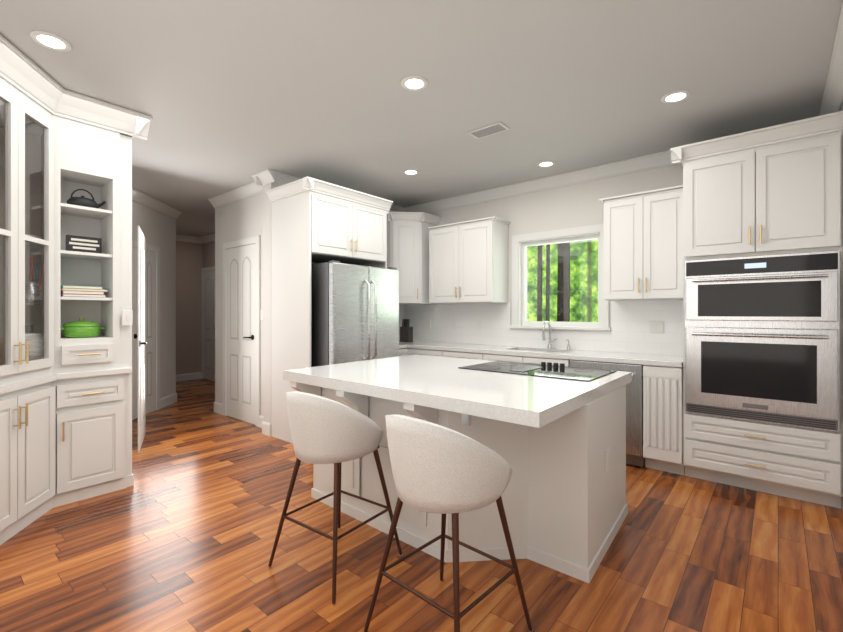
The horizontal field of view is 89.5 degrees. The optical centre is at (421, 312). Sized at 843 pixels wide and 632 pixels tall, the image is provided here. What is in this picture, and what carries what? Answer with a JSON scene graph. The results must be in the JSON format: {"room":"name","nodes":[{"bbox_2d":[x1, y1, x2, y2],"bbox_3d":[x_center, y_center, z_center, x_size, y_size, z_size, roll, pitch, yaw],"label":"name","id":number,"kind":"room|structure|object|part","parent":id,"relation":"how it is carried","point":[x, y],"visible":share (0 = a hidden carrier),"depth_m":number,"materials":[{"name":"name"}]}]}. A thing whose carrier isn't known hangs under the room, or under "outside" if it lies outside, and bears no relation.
{"room":"kitchen","nodes":[
{"label":"kitchen","id":0,"kind":"room"},
{"bbox_2d":[40,86,123,189],"bbox_3d":[-2.430,-1.207,3.040,0.320,0.493,0.375,0,0,40],"label":"upper cabinet","id":1,"kind":"object","parent":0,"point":[82,141],"depth_m":2.92,"materials":[{"name":"white wood"}]},
{"bbox_2d":[4,234,41,245],"bbox_3d":[-2.591,-0.471,2.762,0.190,0.060,0.190,0,0,40],"label":"bowl","id":2,"kind":"object","parent":1,"relation":"on","point":[26,244],"depth_m":2.76,"materials":[{"name":"white ceramic"}]},
{"bbox_2d":[66,235,101,253],"bbox_3d":[-2.412,-0.480,3.029,0.082,0.119,0.200,0,0,40],"label":"books","id":3,"kind":"object","parent":1,"relation":"on","point":[83,244],"visible":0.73,"depth_m":3.00,"materials":[{"name":"black paper"}]},
{"bbox_2d":[66,189,105,207],"bbox_3d":[-2.405,-0.811,3.053,0.180,0.149,0.226,0,0,40],"label":"teapot","id":4,"kind":"object","parent":1,"relation":"on","point":[84,201],"visible":0.83,"depth_m":2.99,"materials":[{"name":"grey metal"}]},
{"bbox_2d":[132,200,175,419],"bbox_3d":[-3.537,-0.090,5.335,0.120,2.740,1.600,0,0,-5],"label":"wall","id":5,"kind":"structure","parent":0,"point":[157,228],"depth_m":5.84,"materials":[{"name":"paint"}]},
{"bbox_2d":[132,240,159,419],"bbox_3d":[-3.464,0.205,5.316,0.508,2.150,0.508,0,0,40],"label":"door","id":6,"kind":"structure","parent":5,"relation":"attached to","point":[153,330],"depth_m":5.42,"materials":[{"name":"white wood"}]},
{"bbox_2d":[132,187,181,219],"bbox_3d":[-3.432,-1.403,5.344,0.085,0.110,1.600,0,0,-5],"label":"crown molding","id":7,"kind":"structure","parent":5,"relation":"attached to","point":[140,197],"depth_m":5.47,"materials":[{"name":"white wood"}]},
{"bbox_2d":[160,393,176,408],"bbox_3d":[-3.466,1.215,5.341,0.015,0.130,1.600,0,0,-5],"label":"baseboard","id":8,"kind":"structure","parent":5,"relation":"attached to","point":[168,400],"depth_m":5.89,"materials":[{"name":"white wood"}]},
{"bbox_2d":[176,241,201,381],"bbox_3d":[-5.172,-0.090,7.309,0.180,2.740,2.950,0,0,40],"label":"wall","id":9,"kind":"structure","parent":0,"point":[188,302],"depth_m":8.09,"materials":[{"name":"paint"}]},
{"bbox_2d":[202,241,214,380],"bbox_3d":[-2.537,-0.090,6.926,4.410,2.740,0.150,0,0,40],"label":"wall","id":10,"kind":"structure","parent":0,"point":[208,254],"depth_m":8.11,"materials":[{"name":"paint"}]},
{"bbox_2d":[201,266,214,380],"bbox_3d":[-3.944,0.205,7.963,0.930,2.150,0.066,0,0,40],"label":"hall door","id":11,"kind":"structure","parent":10,"relation":"in","point":[208,325],"depth_m":8.08,"materials":[{"name":"white wood"}]},
{"bbox_2d":[214,192,270,431],"bbox_3d":[-2.106,-0.090,5.097,1.400,2.740,0.138,0,0,40],"label":"wall","id":12,"kind":"structure","parent":0,"point":[239,219],"depth_m":5.24,"materials":[{"name":"paint"}]},
{"bbox_2d":[223,236,259,426],"bbox_3d":[-2.169,0.205,5.038,0.870,2.150,0.066,0,0,40],"label":"pantry door","id":13,"kind":"structure","parent":12,"relation":"in","point":[241,332],"depth_m":5.02,"materials":[{"name":"white wood"}]},
{"bbox_2d":[260,310,262,319],"bbox_3d":[-1.791,0.022,4.760,0.070,0.115,0.008,0,0,40],"label":"switch plate","id":14,"kind":"object","parent":12,"relation":"attached to","point":[261,314],"visible":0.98,"depth_m":4.76,"materials":[{"name":"white plastic"}]},
{"bbox_2d":[263,183,387,423],"bbox_3d":[-0.964,-0.090,5.253,0.150,2.740,2.050,0,0,40],"label":"wall","id":15,"kind":"structure","parent":0,"point":[266,309],"depth_m":4.48,"materials":[{"name":"paint"}]},
{"bbox_2d":[0,379,842,631],"bbox_3d":[-1.327,1.330,5.030,11.500,0.100,10.000,0,0,40],"label":"floor","id":16,"kind":"structure","parent":0,"point":[179,535],"depth_m":2.16,"materials":[{"name":"brown wood"}]},
{"bbox_2d":[0,374,79,544],"bbox_3d":[-2.622,0.861,2.361,0.910,0.840,0.937,0,0,40],"label":"base cabinet","id":17,"kind":"object","parent":16,"relation":"on","point":[65,420],"depth_m":2.60,"materials":[{"name":"white wood"}]},
{"bbox_2d":[72,382,83,499],"bbox_3d":[-2.342,0.880,2.613,0.340,0.801,0.317,0,0,40],"label":"base cabinet","id":18,"kind":"object","parent":16,"relation":"on","point":[73,383],"depth_m":2.90,"materials":[{"name":"white wood"}]},
{"bbox_2d":[40,370,131,498],"bbox_3d":[-2.398,0.861,3.022,0.392,0.840,0.443,0,0,40],"label":"base cabinet","id":19,"kind":"object","parent":16,"relation":"on","point":[107,397],"depth_m":3.00,"materials":[{"name":"white wood"}]},
{"bbox_2d":[40,338,123,377],"bbox_3d":[-2.420,0.297,3.032,0.346,0.205,0.375,0,0,40],"label":"base cabinet","id":20,"kind":"object","parent":19,"relation":"on","point":[61,355],"depth_m":2.90,"materials":[{"name":"white wood"}]},
{"bbox_2d":[25,325,43,360],"bbox_3d":[-2.574,0.214,2.767,0.140,0.270,0.180,0,0,40],"label":"jar","id":21,"kind":"object","parent":20,"relation":"on","point":[39,343],"depth_m":2.75,"materials":[{"name":"silver metal"}]},
{"bbox_2d":[25,257,43,304],"bbox_3d":[-2.533,-0.211,2.759,0.128,0.320,0.112,0,0,40],"label":"utensil crock","id":22,"kind":"object","parent":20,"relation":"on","point":[32,296],"depth_m":2.74,"materials":[{"name":"silver metal"}]},
{"bbox_2d":[61,318,103,337],"bbox_3d":[-2.423,0.104,3.032,0.212,0.140,0.250,0,0,40],"label":"pot","id":23,"kind":"object","parent":20,"relation":"on","point":[81,328],"visible":1,"depth_m":2.96,"materials":[{"name":"green ceramic"}]},
{"bbox_2d":[61,285,107,297],"bbox_3d":[-2.403,-0.149,3.015,0.173,0.076,0.250,0,0,40],"label":"books","id":24,"kind":"object","parent":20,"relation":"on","point":[79,291],"visible":0.88,"depth_m":2.94,"materials":[{"name":"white paper"}]},
{"bbox_2d":[122,310,132,324],"bbox_3d":[-2.143,0.035,3.097,0.008,0.110,0.066,0,0,40],"label":"switch plate","id":25,"kind":"object","parent":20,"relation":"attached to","point":[127,317],"visible":0.94,"depth_m":3.10,"materials":[{"name":"white plastic"}]},
{"bbox_2d":[138,226,146,453],"bbox_3d":[-2.744,0.241,4.171,0.706,2.062,0.277,0,0,40],"label":"door","id":26,"kind":"structure","parent":16,"relation":"on","point":[142,342],"depth_m":4.07,"materials":[{"name":"white wood"}]},
{"bbox_2d":[265,176,392,442],"bbox_3d":[-0.963,0.015,4.558,0.734,2.530,1.133,0,0,40],"label":"tall cabinet","id":27,"kind":"object","parent":16,"relation":"on","point":[318,221],"visible":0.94,"depth_m":4.25,"materials":[{"name":"white wood"}]},
{"bbox_2d":[268,391,402,605],"bbox_3d":[-0.440,0.827,2.190,0.500,0.904,0.499,0,0,36],"label":"stool","id":28,"kind":"object","parent":16,"relation":"on","point":[324,430],"visible":1,"depth_m":1.99,"materials":[{"name":"fabric"}]},
{"bbox_2d":[311,260,398,366],"bbox_3d":[-0.829,0.398,4.488,0.921,1.765,0.890,0,0,40],"label":"refrigerator","id":29,"kind":"object","parent":16,"relation":"on","point":[354,313],"visible":0.27,"depth_m":4.09,"materials":[{"name":"silver metal"}]},
{"bbox_2d":[399,348,410,355],"bbox_3d":[-0.486,0.850,5.149,0.681,0.860,0.373,0,0,40],"label":"base cabinet","id":30,"kind":"object","parent":16,"relation":"on","point":[402,351],"depth_m":5.06,"materials":[{"name":"white wood"}]},
{"bbox_2d":[411,348,446,356],"bbox_3d":[0.241,0.850,5.136,0.590,0.860,0.661,0,0,40],"label":"base cabinet","id":31,"kind":"object","parent":16,"relation":"on","point":[420,351],"depth_m":4.87,"materials":[{"name":"white wood"}]},
{"bbox_2d":[399,344,406,347],"bbox_3d":[-0.520,0.400,5.156,0.621,0.040,0.349,0,0,40],"label":"countertop","id":32,"kind":"structure","parent":31,"relation":"on","point":[400,345],"depth_m":5.05,"materials":[{"name":"white stone"}]},
{"bbox_2d":[363,414,532,631],"bbox_3d":[0.107,0.827,1.699,0.512,0.904,0.512,0,0,40],"label":"stool","id":33,"kind":"object","parent":16,"relation":"on","point":[440,469],"visible":1,"depth_m":1.50,"materials":[{"name":"fabric"}]},
{"bbox_2d":[290,382,629,582],"bbox_3d":[0.225,0.860,2.781,1.861,0.840,1.411,0,0,40],"label":"kitchen island","id":34,"kind":"object","parent":16,"relation":"on","point":[550,441],"depth_m":2.21,"materials":[{"name":"white wood"}]},
{"bbox_2d":[283,354,631,429],"bbox_3d":[0.198,0.417,2.768,1.855,0.075,1.425,0,0,40],"label":"island countertop","id":35,"kind":"structure","parent":34,"relation":"on","point":[433,382],"depth_m":2.26,"materials":[{"name":"white stone"}]},
{"bbox_2d":[458,361,615,381],"bbox_3d":[0.757,0.361,2.831,0.880,0.036,0.530,0,0,40],"label":"cooktop","id":36,"kind":"object","parent":35,"relation":"in","point":[554,370],"visible":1,"depth_m":2.75,"materials":[{"name":"black glass"}]},
{"bbox_2d":[605,447,609,472],"bbox_3d":[1.014,0.800,2.315,0.008,0.120,0.070,0,0,40],"label":"outlet","id":37,"kind":"object","parent":34,"relation":"attached to","point":[607,459],"visible":0.92,"depth_m":2.30,"materials":[{"name":"white plastic"}]},
{"bbox_2d":[447,348,518,362],"bbox_3d":[0.636,0.850,4.827,0.648,0.860,0.626,0,0,40],"label":"base cabinet","id":38,"kind":"object","parent":16,"relation":"on","point":[503,356],"depth_m":4.40,"materials":[{"name":"white wood"}]},
{"bbox_2d":[399,340,522,355],"bbox_3d":[0.246,0.400,5.156,1.811,0.040,0.632,0,0,40],"label":"countertop","id":39,"kind":"structure","parent":38,"relation":"on","point":[491,349],"depth_m":4.82,"materials":[{"name":"white stone"}]},
{"bbox_2d":[400,319,412,341],"bbox_3d":[-0.197,0.229,5.568,0.140,0.300,0.100,0,0,40],"label":"knife block","id":40,"kind":"object","parent":39,"relation":"on","point":[406,332],"visible":1,"depth_m":5.53,"materials":[{"name":"grey"}]},
{"bbox_2d":[570,360,644,466],"bbox_3d":[1.736,0.843,3.850,0.592,0.835,0.651,0,0,40],"label":"dishwasher","id":41,"kind":"object","parent":16,"relation":"on","point":[634,421],"visible":0.23,"depth_m":3.49,"materials":[{"name":"silver metal"}]},
{"bbox_2d":[639,364,683,474],"bbox_3d":[2.098,0.850,3.596,0.276,0.860,0.634,0,0,40],"label":"base cabinet","id":42,"kind":"object","parent":16,"relation":"on","point":[662,383],"depth_m":3.36,"materials":[{"name":"white wood"}]},
{"bbox_2d":[555,348,682,363],"bbox_3d":[1.826,0.400,3.830,0.993,0.040,0.632,0,0,40],"label":"countertop","id":43,"kind":"structure","parent":42,"relation":"on","point":[584,353],"depth_m":3.71,"materials":[{"name":"white stone"}]},
{"bbox_2d":[542,321,569,349],"bbox_3d":[1.392,0.232,4.403,0.244,0.296,0.207,0,0,40],"label":"faucet","id":44,"kind":"object","parent":43,"relation":"on","point":[550,341],"visible":1,"depth_m":4.45,"materials":[{"name":"silver metal"}]},
{"bbox_2d":[670,111,842,507],"bbox_3d":[2.501,0.005,3.231,0.955,2.550,0.675,0,0,40],"label":"tall cabinet","id":45,"kind":"object","parent":16,"relation":"on","point":[775,190],"visible":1,"depth_m":2.95,"materials":[{"name":"white wood"}]},
{"bbox_2d":[685,250,839,431],"bbox_3d":[2.500,0.181,3.171,0.848,1.162,0.687,0,0,40],"label":"double oven","id":46,"kind":"object","parent":45,"relation":"in","point":[762,338],"visible":1,"depth_m":2.92,"materials":[{"name":"silver metal"}]},
{"bbox_2d":[0,0,842,236],"bbox_3d":[-1.327,-1.510,5.030,11.500,0.100,10.000,0,0,40],"label":"ceiling","id":47,"kind":"structure","parent":0,"point":[227,95],"depth_m":2.67,"materials":[{"name":"paint"}]},
{"bbox_2d":[29,30,71,51],"bbox_3d":[-1.988,-1.456,2.282,0.176,0.005,0.176,0,0,40],"label":"recessed light","id":48,"kind":"object","parent":47,"relation":"in","point":[50,40],"visible":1,"depth_m":2.28,"materials":[{"name":"white plastic"}]},
{"bbox_2d":[176,234,199,242],"bbox_3d":[-4.653,-1.403,7.762,0.085,0.110,1.070,0,0,40],"label":"crown molding","id":49,"kind":"structure","parent":47,"relation":"attached to","point":[185,238],"depth_m":8.04,"materials":[{"name":"white wood"}]},
{"bbox_2d":[200,233,214,242],"bbox_3d":[-2.923,-1.403,7.095,3.600,0.110,0.088,0,0,40],"label":"crown molding","id":50,"kind":"structure","parent":47,"relation":"attached to","point":[211,237],"depth_m":8.02,"materials":[{"name":"white wood"}]},
{"bbox_2d":[208,175,267,208],"bbox_3d":[-2.168,-1.403,5.024,1.400,0.110,0.090,0,0,40],"label":"crown molding","id":51,"kind":"structure","parent":47,"relation":"attached to","point":[253,188],"depth_m":5.00,"materials":[{"name":"white wood"}]},
{"bbox_2d":[260,169,403,211],"bbox_3d":[-0.931,-1.403,5.104,0.085,0.110,2.038,0,0,40],"label":"crown molding","id":52,"kind":"structure","parent":47,"relation":"attached to","point":[268,176],"depth_m":4.45,"materials":[{"name":"white wood"}]},
{"bbox_2d":[403,169,418,174],"bbox_3d":[-0.108,-1.456,4.399,0.176,0.005,0.176,0,0,40],"label":"recessed light","id":53,"kind":"object","parent":47,"relation":"in","point":[410,172],"visible":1,"depth_m":4.40,"materials":[{"name":"white plastic"}]},
{"bbox_2d":[401,76,427,90],"bbox_3d":[-0.045,-1.456,2.700,0.176,0.005,0.176,0,0,40],"label":"recessed light","id":54,"kind":"object","parent":47,"relation":"in","point":[414,83],"visible":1,"depth_m":2.70,"materials":[{"name":"white plastic"}]},
{"bbox_2d":[468,122,509,138],"bbox_3d":[0.534,-1.453,3.390,0.300,0.012,0.150,0,0,40],"label":"ceiling vent","id":55,"kind":"object","parent":47,"relation":"in","point":[491,129],"visible":1,"depth_m":3.37,"materials":[{"name":"silver metal"}]},
{"bbox_2d":[404,150,678,212],"bbox_3d":[1.356,-1.403,4.588,4.260,0.110,0.088,0,0,40],"label":"crown molding","id":56,"kind":"structure","parent":47,"relation":"attached to","point":[660,159],"depth_m":4.53,"materials":[{"name":"white wood"}]},
{"bbox_2d":[537,161,554,166],"bbox_3d":[1.219,-1.456,4.160,0.176,0.005,0.176,0,0,40],"label":"recessed light","id":57,"kind":"object","parent":47,"relation":"in","point":[545,163],"visible":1,"depth_m":4.14,"materials":[{"name":"white plastic"}]},
{"bbox_2d":[661,90,690,103],"bbox_3d":[1.715,-1.456,2.869,0.176,0.005,0.176,0,0,40],"label":"recessed light","id":58,"kind":"object","parent":47,"relation":"in","point":[676,96],"visible":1,"depth_m":2.86,"materials":[{"name":"white plastic"}]},
{"bbox_2d":[819,3,842,115],"bbox_3d":[1.523,-1.403,1.385,0.088,0.110,4.780,0,0,40],"label":"crown molding","id":59,"kind":"structure","parent":47,"relation":"attached to","point":[832,100],"depth_m":2.57,"materials":[{"name":"white wood"}]},
{"bbox_2d":[417,164,682,330],"bbox_3d":[1.471,-0.090,4.647,4.660,2.740,0.150,0,0,40],"label":"wall","id":60,"kind":"structure","parent":0,"point":[571,206],"depth_m":4.54,"materials":[{"name":"paint"}]},
{"bbox_2d":[387,211,441,303],"bbox_3d":[-0.207,-0.685,5.508,0.672,1.130,0.677,0,0,40],"label":"upper cabinet","id":61,"kind":"object","parent":60,"relation":"attached to","point":[431,219],"depth_m":5.31,"materials":[{"name":"white wood"}]},
{"bbox_3d":[-0.190,-0.688,5.295,0.456,1.124,0.070,0,0,-5],"label":"upper cabinet mounted corner door","id":62,"kind":"part","parent":61,"relation":"part of","materials":[{"name":"white wood"}]},
{"bbox_2d":[427,320,430,328],"bbox_3d":[0.095,0.150,5.683,0.070,0.114,0.007,0,0,40],"label":"outlet","id":63,"kind":"object","parent":60,"relation":"attached to","point":[428,323],"visible":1,"depth_m":5.67,"materials":[{"name":"white plastic"}]},
{"bbox_2d":[428,216,510,303],"bbox_3d":[0.551,-0.588,5.063,0.935,0.935,0.384,0,0,40],"label":"upper cabinet","id":64,"kind":"object","parent":60,"relation":"attached to","point":[468,261],"visible":1,"depth_m":4.88,"materials":[{"name":"white wood"}]},
{"bbox_2d":[509,224,610,330],"bbox_3d":[1.478,-0.357,4.585,1.100,1.065,0.165,0,0,40],"label":"kitchen window","id":65,"kind":"structure","parent":60,"relation":"in","point":[521,243],"depth_m":4.62,"materials":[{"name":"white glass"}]},
{"bbox_2d":[599,185,682,300],"bbox_3d":[2.017,-0.588,3.833,0.703,0.935,0.384,0,0,40],"label":"upper cabinet","id":66,"kind":"object","parent":60,"relation":"attached to","point":[643,245],"visible":0.94,"depth_m":3.69,"materials":[{"name":"white wood"}]},
{"bbox_2d":[650,321,663,332],"bbox_3d":[2.179,0.130,3.934,0.115,0.114,0.007,0,0,40],"label":"outlet","id":67,"kind":"object","parent":60,"relation":"attached to","point":[656,326],"visible":1,"depth_m":3.93,"materials":[{"name":"white plastic"}]},
{"bbox_2d":[840,103,842,509],"bbox_3d":[1.614,-0.090,1.309,0.150,2.740,5.080,0,0,40],"label":"wall","id":68,"kind":"structure","parent":0,"point":[842,497],"depth_m":2.76,"materials":[{"name":"paint"}]},
{"label":"outside","id":69,"kind":"structure","parent":0,"visible":0},
{"bbox_2d":[527,239,597,321],"bbox_3d":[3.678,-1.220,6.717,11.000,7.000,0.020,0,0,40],"label":"trees","id":70,"kind":"object","parent":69,"point":[575,308],"depth_m":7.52,"materials":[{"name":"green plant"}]},
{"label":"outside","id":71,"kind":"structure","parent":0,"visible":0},
{"bbox_2d":[537,245,541,320],"bbox_3d":[1.945,-1.220,6.986,0.122,6.001,0.094,0,0,19],"label":"trunk","id":72,"kind":"object","parent":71,"point":[539,273],"depth_m":6.95,"materials":[{"name":"brown"}]},
{"bbox_2d":[546,244,549,320],"bbox_3d":[2.054,-1.220,6.895,0.112,6.001,0.070,0,0,34],"label":"trunk","id":73,"kind":"object","parent":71,"point":[547,246],"depth_m":6.87,"materials":[{"name":"brown"}]},
{"bbox_2d":[557,242,569,321],"bbox_3d":[2.247,-1.220,6.736,0.231,6.002,0.205,0,0,16],"label":"trunk","id":74,"kind":"object","parent":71,"point":[564,281],"depth_m":6.65,"materials":[{"name":"brown"}]}
]}

